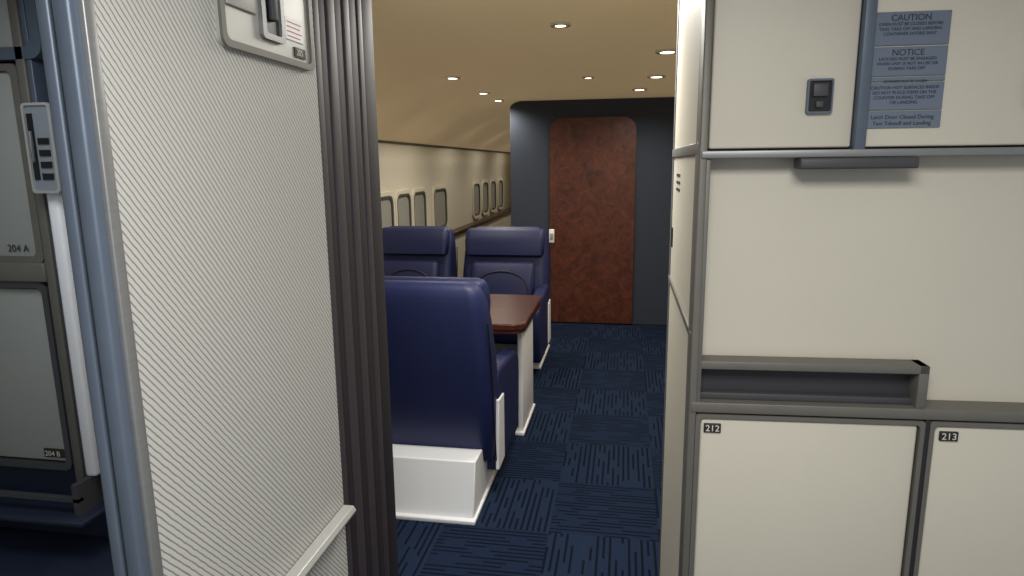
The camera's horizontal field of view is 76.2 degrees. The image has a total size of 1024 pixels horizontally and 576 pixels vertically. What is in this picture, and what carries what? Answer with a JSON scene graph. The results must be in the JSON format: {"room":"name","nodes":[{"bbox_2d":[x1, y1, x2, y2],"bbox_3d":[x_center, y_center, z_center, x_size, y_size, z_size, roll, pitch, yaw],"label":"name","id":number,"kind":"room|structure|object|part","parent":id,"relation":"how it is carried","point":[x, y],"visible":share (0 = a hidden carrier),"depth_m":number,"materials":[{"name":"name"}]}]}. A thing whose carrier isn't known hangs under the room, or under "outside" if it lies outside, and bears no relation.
{"room":"aircraft cabin","nodes":[
{"label":"aircraft cabin","id":0,"kind":"room"},
{"bbox_2d":[378,142,510,229],"bbox_3d":[-0.772,-0.787,7.823,0.055,1.751,10.820,1,11,10],"label":"wall","id":1,"kind":"structure","parent":0,"point":[401,166],"depth_m":7.80,"materials":[{"name":"beige plastic"}]},
{"bbox_2d":[381,199,391,227],"bbox_3d":[-1.126,-0.585,5.785,0.005,0.450,0.390,1,11,10],"label":"shade","id":2,"kind":"object","parent":1,"relation":"attached to","point":[385,203],"visible":0.24,"depth_m":5.81,"materials":[{"name":"grey plastic"}]},
{"bbox_2d":[381,196,393,225],"bbox_3d":[-1.117,-0.585,5.784,0.013,0.450,0.390,1,11,10],"label":"reveal","id":3,"kind":"object","parent":1,"relation":"attached to","point":[384,197],"visible":0.25,"depth_m":5.92,"materials":[{"name":"grey plastic"}]},
{"bbox_2d":[381,192,395,225],"bbox_3d":[-1.117,-0.585,5.784,0.022,0.520,0.460,1,11,10],"label":"frame","id":4,"kind":"object","parent":1,"relation":"attached to","point":[383,194],"visible":0.23,"depth_m":5.92,"materials":[{"name":"beige plastic"}]},
{"bbox_2d":[394,190,412,225],"bbox_3d":[-1.035,-0.676,6.258,0.022,0.520,0.480,1,11,10],"label":"frame","id":5,"kind":"object","parent":1,"relation":"attached to","point":[399,192],"visible":0.44,"depth_m":6.11,"materials":[{"name":"beige plastic"}]},
{"bbox_2d":[398,196,409,225],"bbox_3d":[-1.043,-0.676,6.260,0.005,0.450,0.410,1,11,10],"label":"shade","id":6,"kind":"object","parent":1,"relation":"attached to","point":[403,202],"visible":0.44,"depth_m":6.26,"materials":[{"name":"grey plastic"}]},
{"bbox_2d":[397,193,411,225],"bbox_3d":[-1.034,-0.676,6.258,0.013,0.450,0.410,1,11,10],"label":"reveal","id":7,"kind":"object","parent":1,"relation":"attached to","point":[406,194],"visible":0.53,"depth_m":6.40,"materials":[{"name":"grey plastic"}]},
{"bbox_2d":[414,194,424,225],"bbox_3d":[-0.960,-0.768,6.739,0.005,0.450,0.420,1,11,10],"label":"shade","id":8,"kind":"object","parent":1,"relation":"attached to","point":[419,198],"visible":0.5,"depth_m":6.75,"materials":[{"name":"grey plastic"}]},
{"bbox_2d":[412,188,427,225],"bbox_3d":[-0.952,-0.768,6.738,0.022,0.520,0.490,1,11,10],"label":"frame","id":9,"kind":"object","parent":1,"relation":"attached to","point":[415,190],"visible":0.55,"depth_m":6.61,"materials":[{"name":"beige plastic"}]},
{"bbox_2d":[414,191,426,225],"bbox_3d":[-0.951,-0.768,6.737,0.013,0.450,0.420,1,11,10],"label":"reveal","id":10,"kind":"object","parent":1,"relation":"attached to","point":[420,192],"visible":0.52,"depth_m":6.89,"materials":[{"name":"grey plastic"}]},
{"bbox_2d":[435,190,445,225],"bbox_3d":[-0.830,-0.911,7.484,0.005,0.450,0.540,1,11,10],"label":"shade","id":11,"kind":"object","parent":1,"relation":"attached to","point":[440,214],"visible":0.76,"depth_m":7.50,"materials":[{"name":"grey plastic"}]},
{"bbox_2d":[432,185,448,226],"bbox_3d":[-0.822,-0.910,7.483,0.022,0.520,0.610,1,11,10],"label":"frame","id":12,"kind":"object","parent":1,"relation":"attached to","point":[440,186],"visible":0.74,"depth_m":7.23,"materials":[{"name":"beige plastic"}]},
{"bbox_2d":[434,188,446,225],"bbox_3d":[-0.821,-0.910,7.483,0.013,0.450,0.540,1,11,10],"label":"reveal","id":13,"kind":"object","parent":1,"relation":"attached to","point":[442,189],"visible":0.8,"depth_m":7.69,"materials":[{"name":"grey plastic"}]},
{"bbox_2d":[378,140,509,152],"bbox_3d":[-0.748,-1.656,7.663,0.020,0.027,10.800,1,11,10],"label":"trim","id":14,"kind":"structure","parent":1,"relation":"attached to","point":[382,141],"depth_m":7.00,"materials":[{"name":"beige plastic"}]},
{"bbox_2d":[472,181,480,218],"bbox_3d":[-0.504,-1.260,9.308,0.022,0.520,0.480,1,11,10],"label":"frame","id":15,"kind":"object","parent":1,"relation":"attached to","point":[474,182],"visible":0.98,"depth_m":9.14,"materials":[{"name":"beige plastic"}]},
{"bbox_2d":[474,185,478,213],"bbox_3d":[-0.513,-1.260,9.309,0.005,0.450,0.410,1,11,10],"label":"shade","id":16,"kind":"object","parent":1,"relation":"attached to","point":[476,189],"visible":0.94,"depth_m":9.33,"materials":[{"name":"grey plastic"}]},
{"bbox_2d":[474,183,479,215],"bbox_3d":[-0.504,-1.260,9.308,0.013,0.450,0.410,1,11,10],"label":"reveal","id":17,"kind":"object","parent":1,"relation":"attached to","point":[478,183],"visible":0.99,"depth_m":9.45,"materials":[{"name":"beige plastic"}]},
{"bbox_2d":[481,180,488,214],"bbox_3d":[-0.404,-1.371,9.889,0.022,0.520,0.480,1,11,10],"label":"frame","id":18,"kind":"object","parent":1,"relation":"attached to","point":[483,181],"visible":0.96,"depth_m":9.69,"materials":[{"name":"beige plastic"}]},
{"bbox_2d":[483,184,486,210],"bbox_3d":[-0.412,-1.371,9.890,0.005,0.450,0.410,1,11,10],"label":"shade","id":19,"kind":"object","parent":1,"relation":"attached to","point":[485,185],"visible":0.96,"depth_m":9.91,"materials":[{"name":"grey plastic"}]},
{"bbox_2d":[483,182,488,212],"bbox_3d":[-0.403,-1.371,9.889,0.013,0.450,0.410,1,11,10],"label":"reveal","id":20,"kind":"object","parent":1,"relation":"attached to","point":[485,182],"visible":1,"depth_m":10.05,"materials":[{"name":"beige plastic"}]},
{"bbox_2d":[491,183,494,207],"bbox_3d":[-0.311,-1.482,10.471,0.005,0.450,0.410,1,11,10],"label":"shade","id":21,"kind":"object","parent":1,"relation":"attached to","point":[492,184],"visible":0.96,"depth_m":10.51,"materials":[{"name":"grey plastic"}]},
{"bbox_2d":[489,179,496,211],"bbox_3d":[-0.302,-1.482,10.470,0.022,0.520,0.480,1,11,10],"label":"frame","id":22,"kind":"object","parent":1,"relation":"attached to","point":[491,180],"visible":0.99,"depth_m":10.32,"materials":[{"name":"beige plastic"}]},
{"bbox_2d":[491,181,495,209],"bbox_3d":[-0.302,-1.482,10.470,0.013,0.450,0.410,1,11,10],"label":"reveal","id":23,"kind":"object","parent":1,"relation":"attached to","point":[492,181],"visible":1,"depth_m":10.62,"materials":[{"name":"beige plastic"}]},
{"bbox_2d":[497,178,503,209],"bbox_3d":[-0.195,-1.601,11.089,0.022,0.520,0.460,1,11,10],"label":"frame","id":24,"kind":"object","parent":1,"relation":"attached to","point":[499,179],"visible":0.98,"depth_m":10.90,"materials":[{"name":"beige plastic"}]},
{"bbox_2d":[499,182,501,205],"bbox_3d":[-0.203,-1.601,11.091,0.005,0.450,0.390,1,11,10],"label":"shade","id":25,"kind":"object","parent":1,"relation":"attached to","point":[500,183],"visible":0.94,"depth_m":11.12,"materials":[{"name":"grey plastic"}]},
{"bbox_2d":[499,180,502,206],"bbox_3d":[-0.194,-1.601,11.089,0.013,0.450,0.390,1,11,10],"label":"reveal","id":26,"kind":"object","parent":1,"relation":"attached to","point":[500,180],"visible":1,"depth_m":11.23,"materials":[{"name":"beige plastic"}]},
{"bbox_2d":[371,0,677,151],"bbox_3d":[1.026,-1.814,7.309,3.645,0.410,10.830,1,11,10],"label":"ceiling","id":27,"kind":"structure","parent":0,"point":[509,50],"depth_m":3.73,"materials":[{"name":"beige plastic"}]},
{"bbox_2d":[445,77,460,79],"bbox_3d":[-0.412,-1.431,4.446,0.128,0.014,0.128,1,11,10],"label":"recessed light","id":28,"kind":"object","parent":27,"relation":"in","point":[449,78],"depth_m":4.45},
{"bbox_2d":[477,92,489,94],"bbox_3d":[-0.243,-1.617,5.414,0.128,0.014,0.128,1,11,10],"label":"recessed light","id":29,"kind":"object","parent":27,"relation":"in","point":[481,93],"depth_m":5.39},
{"bbox_2d":[550,21,570,27],"bbox_3d":[0.210,-1.139,2.824,0.088,0.014,0.088,1,11,10],"label":"recessed light","id":30,"kind":"object","parent":27,"relation":"in","point":[561,24],"depth_m":2.81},
{"bbox_2d":[582,76,594,78],"bbox_3d":[0.532,-1.472,4.563,0.088,0.014,0.088,1,11,10],"label":"recessed light","id":31,"kind":"object","parent":27,"relation":"in","point":[584,77],"depth_m":4.53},
{"bbox_2d":[632,88,647,90],"bbox_3d":[1.044,-1.625,5.343,0.128,0.014,0.128,1,11,10],"label":"recessed light","id":32,"kind":"object","parent":27,"relation":"in","point":[634,89],"depth_m":5.30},
{"bbox_2d":[647,75,665,78],"bbox_3d":[1.008,-1.475,4.552,0.128,0.014,0.128,1,11,10],"label":"recessed light","id":33,"kind":"object","parent":27,"relation":"in","point":[650,76],"depth_m":4.52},
{"bbox_2d":[655,49,675,54],"bbox_3d":[0.841,-1.280,3.534,0.128,0.014,0.128,1,11,10],"label":"recessed light","id":34,"kind":"object","parent":27,"relation":"in","point":[662,51],"depth_m":3.52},
{"bbox_2d":[396,322,666,575],"bbox_3d":[0.879,0.437,6.128,4.300,0.060,14.000,1,11,10],"label":"floor","id":35,"kind":"structure","parent":0,"point":[579,493],"depth_m":3.24,"materials":[{"name":"blue carpet"}]},
{"bbox_2d":[0,0,113,575],"bbox_3d":[-1.238,0.104,2.100,1.240,2.140,0.710,1,11,10],"label":"storage unit","id":36,"kind":"object","parent":35,"relation":"on","point":[53,521],"visible":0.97,"depth_m":2.10,"materials":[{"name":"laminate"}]},
{"bbox_3d":[-1.632,-0.823,1.967,0.390,0.220,0.035,1,11,10],"label":"door","id":37,"kind":"part","parent":36,"relation":"part of","materials":[{"name":"grey plastic"}]},
{"bbox_3d":[-1.657,-0.379,2.055,0.330,0.565,0.038,1,11,10],"label":"locker door","id":38,"kind":"part","parent":36,"relation":"part of","materials":[{"name":"grey plastic"}]},
{"bbox_3d":[-1.619,-0.811,1.957,0.500,0.260,0.055,1,11,10],"label":"frame","id":39,"kind":"part","parent":36,"relation":"part of","materials":[{"name":"metal"}]},
{"bbox_3d":[-1.653,-0.380,2.048,0.380,0.600,0.050,1,11,10],"label":"locker frame","id":40,"kind":"part","parent":36,"relation":"part of","materials":[{"name":"grey metal"}]},
{"bbox_3d":[-1.407,-0.414,1.915,0.006,0.090,0.012,1,11,10],"label":"latch lever","id":41,"kind":"part","parent":36,"relation":"part of","materials":[{"name":"metal"}]},
{"bbox_3d":[-1.640,0.287,2.180,0.350,0.590,0.038,1,11,10],"label":"locker door","id":42,"kind":"part","parent":36,"relation":"part of","materials":[{"name":"grey laminate"}]},
{"bbox_3d":[-1.651,0.288,2.175,0.380,0.640,0.052,1,11,10],"label":"locker frame","id":43,"kind":"part","parent":36,"relation":"part of","materials":[{"name":"grey metal"}]},
{"bbox_3d":[-1.444,-0.130,2.057,0.030,1.620,0.055,1,11,10],"label":"post","id":44,"kind":"part","parent":36,"relation":"part of","materials":[{"name":"grey metal"}]},
{"bbox_2d":[0,487,104,527],"bbox_3d":[-1.598,0.726,2.183,0.530,0.015,0.180,1,11,10],"label":"shelf","id":45,"kind":"object","parent":36,"relation":"attached to","point":[57,513],"depth_m":2.13,"materials":[{"name":"grey metal"}]},
{"bbox_3d":[-1.532,0.553,2.190,0.080,0.030,0.005,1,11,10],"label":"label plate","id":46,"kind":"part","parent":36,"relation":"part of","materials":[{"name":"black plastic"}]},
{"bbox_2d":[35,0,347,575],"bbox_3d":[-0.447,0.281,1.121,0.051,2.140,0.584,1,11,10],"label":"panel","id":47,"kind":"object","parent":35,"relation":"on","point":[216,149],"depth_m":0.93,"materials":[{"name":"white plastic"}]},
{"bbox_3d":[-0.511,0.332,0.854,0.016,2.140,0.022,1,11,10],"label":"edge","id":48,"kind":"part","parent":47,"relation":"part of","materials":[{"name":"grey metal"}]},
{"bbox_2d":[51,1,127,574],"bbox_3d":[-0.500,0.332,0.855,0.006,2.140,0.016,1,11,10],"label":"channel","id":49,"kind":"object","parent":47,"relation":"attached to","point":[51,1],"visible":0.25,"depth_m":0.78,"materials":[{"name":"metal"}]},
{"bbox_3d":[-0.487,0.333,0.849,0.022,2.140,0.025,1,11,10],"label":"edge","id":50,"kind":"part","parent":47,"relation":"part of","materials":[{"name":"metal"}]},
{"bbox_3d":[-0.472,0.331,0.857,0.009,2.140,0.017,1,11,10],"label":"edge lip","id":51,"kind":"part","parent":47,"relation":"part of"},
{"bbox_2d":[213,0,314,70],"bbox_3d":[-0.405,-0.535,1.080,0.018,0.302,0.294,1,11,10],"label":"door latch plate","id":52,"kind":"object","parent":47,"relation":"attached to","point":[279,31],"visible":1,"depth_m":1.09,"materials":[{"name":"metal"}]},
{"bbox_3d":[-0.420,-0.534,0.991,0.005,0.210,0.080,1,11,10],"label":"card frame","id":53,"kind":"part","parent":52,"relation":"part of","materials":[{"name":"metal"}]},
{"bbox_3d":[-0.404,-0.530,1.081,0.008,0.232,0.073,1,11,10],"label":"recess frame","id":54,"kind":"part","parent":52,"relation":"part of","materials":[{"name":"metal"}]},
{"bbox_3d":[-0.401,-0.531,1.081,0.010,0.170,0.018,1,11,10],"label":"handle","id":55,"kind":"part","parent":52,"relation":"part of","materials":[{"name":"grey metal"}]},
{"bbox_2d":[285,505,355,575],"bbox_3d":[-0.403,0.536,1.177,0.030,0.016,0.545,1,11,10],"label":"handrail","id":56,"kind":"object","parent":47,"relation":"attached to","point":[306,562],"visible":1,"depth_m":1.30,"materials":[{"name":"metal"}]},
{"bbox_2d":[382,226,457,276],"bbox_3d":[-0.836,0.051,5.299,0.683,1.045,0.880,1,11,10],"label":"leather armchair","id":57,"kind":"object","parent":35,"relation":"on","point":[418,251],"visible":0.28,"depth_m":5.33,"materials":[{"name":"blue leather"}]},
{"bbox_2d":[384,259,439,276],"bbox_3d":[-0.829,-0.059,5.327,0.484,0.330,0.176,1,11,10],"label":"cushion","id":58,"kind":"object","parent":57,"relation":"on","point":[392,267],"depth_m":5.29,"materials":[{"name":"blue leather"}]},
{"bbox_2d":[384,276,518,525],"bbox_3d":[-0.394,0.432,3.260,0.734,1.045,0.940,1,11,10],"label":"leather armchair","id":59,"kind":"object","parent":35,"relation":"on","point":[454,400],"visible":0.62,"depth_m":2.92,"materials":[{"name":"blue leather"}]},
{"bbox_3d":[-0.058,0.680,3.131,0.017,0.340,0.150,1,11,10],"label":"armrest panel","id":60,"kind":"part","parent":59,"relation":"part of","materials":[{"name":"white plastic"}]},
{"bbox_3d":[-0.056,0.577,3.385,0.090,0.508,0.639,1,11,10],"label":"armrest","id":61,"kind":"part","parent":59,"relation":"part of","materials":[{"name":"blue leather"}]},
{"bbox_2d":[452,207,510,276],"bbox_3d":[-0.382,-0.626,9.558,0.120,0.780,7.370,1,11,10],"label":"window ledge","id":62,"kind":"object","parent":35,"relation":"on","point":[502,218],"visible":0.1,"depth_m":8.49,"materials":[{"name":"beige plastic"}]},
{"bbox_2d":[463,226,550,368],"bbox_3d":[-0.082,0.067,5.171,0.734,1.045,0.880,1,11,10],"label":"leather armchair","id":63,"kind":"object","parent":35,"relation":"on","point":[511,260],"visible":0.49,"depth_m":5.18,"materials":[{"name":"blue leather"}]},
{"bbox_2d":[471,260,534,294],"bbox_3d":[-0.075,-0.043,5.199,0.520,0.330,0.176,1,11,10],"label":"cushion","id":64,"kind":"object","parent":63,"relation":"on","point":[513,277],"depth_m":5.15,"materials":[{"name":"blue leather"}]},
{"bbox_2d":[493,333,516,343],"bbox_3d":[-0.104,0.245,5.064,0.540,0.235,0.600,1,11,10],"label":"seat cushion","id":65,"kind":"object","parent":63,"relation":"on","point":[498,338],"depth_m":4.78,"materials":[{"name":"blue leather"}]},
{"bbox_3d":[0.210,0.261,5.033,0.090,0.508,0.639,1,11,10],"label":"armrest","id":66,"kind":"part","parent":63,"relation":"part of","materials":[{"name":"blue leather"}]},
{"bbox_3d":[0.298,0.266,5.293,0.017,0.340,0.150,1,11,10],"label":"armrest panel","id":67,"kind":"part","parent":63,"relation":"part of","materials":[{"name":"white plastic"}]},
{"bbox_2d":[490,294,541,435],"bbox_3d":[-0.554,0.459,3.996,1.400,0.722,0.800,1,11,10],"label":"conference table","id":68,"kind":"object","parent":35,"relation":"on","point":[510,314],"visible":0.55,"depth_m":3.81,"materials":[{"name":"brown wood"}]},
{"bbox_2d":[658,0,1023,575],"bbox_3d":[1.088,0.166,1.669,1.307,2.130,0.774,1,11,10],"label":"tall cabinet","id":69,"kind":"object","parent":35,"relation":"on","point":[844,395],"visible":1,"depth_m":1.38,"materials":[{"name":"white plastic"}]},
{"bbox_3d":[0.517,0.082,2.141,0.014,2.130,0.020,1,11,10],"label":"edge trim","id":70,"kind":"part","parent":69,"relation":"part of","materials":[{"name":"metal"}]},
{"bbox_3d":[0.458,0.150,1.785,0.012,2.130,0.745,1,11,10],"label":"panel","id":71,"kind":"part","parent":69,"relation":"part of","materials":[{"name":"white plastic"}]},
{"bbox_3d":[0.394,0.218,1.433,0.016,2.130,0.054,1,11,7],"label":"corner post","id":72,"kind":"part","parent":69,"relation":"part of","materials":[{"name":"beige plastic"}]},
{"bbox_3d":[0.404,-0.012,1.395,0.009,0.516,0.060,1,11,7],"label":"recess trim","id":73,"kind":"part","parent":69,"relation":"part of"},
{"bbox_3d":[0.436,0.304,1.421,0.036,0.020,0.006,1,11,7],"label":"label plate","id":74,"kind":"part","parent":69,"relation":"part of","materials":[{"name":"black plastic"}]},
{"bbox_3d":[0.533,-0.551,1.276,0.272,0.544,0.042,1,11,7],"label":"panel","id":75,"kind":"part","parent":69,"relation":"part of","materials":[{"name":"beige plastic"}]},
{"bbox_3d":[0.638,0.721,1.492,0.444,0.891,0.028,1,11,7],"label":"cart door","id":76,"kind":"part","parent":69,"relation":"part of","materials":[{"name":"beige plastic"}]},
{"bbox_3d":[0.638,0.722,1.490,0.467,0.914,0.034,1,11,7],"label":"cart door frame","id":77,"kind":"part","parent":69,"relation":"part of","materials":[{"name":"white plastic"}]},
{"bbox_2d":[700,355,929,407],"bbox_3d":[0.636,0.199,1.404,0.462,0.091,0.077,1,11,10],"label":"shelf","id":78,"kind":"object","parent":69,"relation":"on","point":[726,381],"depth_m":1.40,"materials":[{"name":"grey metal"}]},
{"bbox_2d":[808,81,831,111],"bbox_3d":[0.601,-0.375,1.278,0.042,0.058,0.006,1,11,7],"label":"latch","id":79,"kind":"object","parent":69,"relation":"on","point":[819,92],"depth_m":1.27,"materials":[{"name":"black plastic"}]},
{"bbox_3d":[1.084,-0.545,1.211,0.787,0.544,0.042,1,11,7],"label":"panel","id":80,"kind":"part","parent":69,"relation":"part of","materials":[{"name":"beige plastic"}]},
{"bbox_3d":[0.912,0.310,1.365,0.036,0.020,0.006,1,11,7],"label":"label plate","id":81,"kind":"part","parent":69,"relation":"part of","materials":[{"name":"black plastic"}]},
{"bbox_3d":[1.111,0.727,1.434,0.466,0.914,0.034,1,11,7],"label":"cart door frame","id":82,"kind":"part","parent":69,"relation":"part of","materials":[{"name":"white plastic"}]},
{"bbox_3d":[1.111,0.726,1.437,0.443,0.891,0.028,1,11,7],"label":"cart door","id":83,"kind":"part","parent":69,"relation":"part of","materials":[{"name":"beige laminate"}]},
{"bbox_2d":[510,97,674,324],"bbox_3d":[0.843,-0.709,6.287,1.713,2.135,0.120,1,11,10],"label":"wall","id":84,"kind":"structure","parent":0,"point":[530,121],"depth_m":6.18,"materials":[{"name":"paint"}]},
{"bbox_2d":[549,117,635,323],"bbox_3d":[0.756,-0.622,6.234,0.804,1.955,0.033,1,11,10],"label":"leaf","id":85,"kind":"object","parent":84,"relation":"attached to","point":[592,159],"depth_m":6.22,"materials":[{"name":"brown wood"}]},
{"bbox_3d":[0.384,-0.503,6.312,0.050,0.130,0.014,1,11,10],"label":"handle","id":86,"kind":"part","parent":85,"relation":"part of","materials":[{"name":"silver metal"}]},
{"bbox_2d":[549,115,636,323],"bbox_3d":[0.760,-0.627,6.247,0.819,1.975,0.014,1,11,10],"label":"door frame","id":87,"kind":"structure","parent":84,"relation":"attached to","point":[611,115],"depth_m":6.17,"materials":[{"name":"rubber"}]},
{"bbox_3d":[-0.372,0.197,1.561,0.032,2.140,0.325,1,11,10],"label":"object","id":88,"kind":"object","parent":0,"visible":0},
{"bbox_2d":[312,0,352,575],"bbox_3d":[-0.378,0.224,1.415,0.010,2.140,0.026,1,11,10],"label":"rib","id":89,"kind":"object","parent":88,"relation":"attached to","point":[314,2],"visible":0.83,"depth_m":1.36,"materials":[{"name":"grey metal"}]},
{"bbox_2d":[318,0,357,575],"bbox_3d":[-0.375,0.218,1.447,0.006,2.140,0.031,1,11,10],"label":"rib","id":90,"kind":"object","parent":88,"relation":"attached to","point":[320,2],"visible":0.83,"depth_m":1.40,"materials":[{"name":"grey metal"}]},
{"bbox_2d":[324,0,366,575],"bbox_3d":[-0.366,0.211,1.483,0.010,2.140,0.036,1,11,10],"label":"rib","id":91,"kind":"object","parent":88,"relation":"attached to","point":[329,15],"visible":1,"depth_m":1.43,"materials":[{"name":"grey metal"}]},
{"bbox_2d":[334,0,371,575],"bbox_3d":[-0.362,0.204,1.522,0.006,2.140,0.036,1,11,10],"label":"rib","id":92,"kind":"object","parent":88,"relation":"attached to","point":[337,12],"visible":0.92,"depth_m":1.48,"materials":[{"name":"grey metal"}]},
{"bbox_2d":[340,0,378,575],"bbox_3d":[-0.353,0.197,1.558,0.010,2.140,0.031,1,11,10],"label":"rib","id":93,"kind":"object","parent":88,"relation":"attached to","point":[344,8],"visible":1,"depth_m":1.51,"materials":[{"name":"grey metal"}]},
{"bbox_2d":[348,0,384,575],"bbox_3d":[-0.349,0.190,1.597,0.006,2.140,0.041,1,11,10],"label":"rib","id":94,"kind":"object","parent":88,"relation":"attached to","point":[351,3],"visible":0.83,"depth_m":1.56,"materials":[{"name":"grey metal"}]},
{"bbox_2d":[355,0,389,575],"bbox_3d":[-0.341,0.183,1.633,0.009,2.140,0.026,1,11,10],"label":"rib","id":95,"kind":"object","parent":88,"relation":"attached to","point":[358,14],"visible":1,"depth_m":1.59,"materials":[{"name":"grey metal"}]},
{"bbox_2d":[361,0,398,575],"bbox_3d":[-0.333,0.173,1.682,0.007,2.140,0.066,1,11,10],"label":"rib","id":96,"kind":"object","parent":88,"relation":"attached to","point":[366,6],"visible":0.92,"depth_m":1.64,"materials":[{"name":"grey metal"}]}
]}

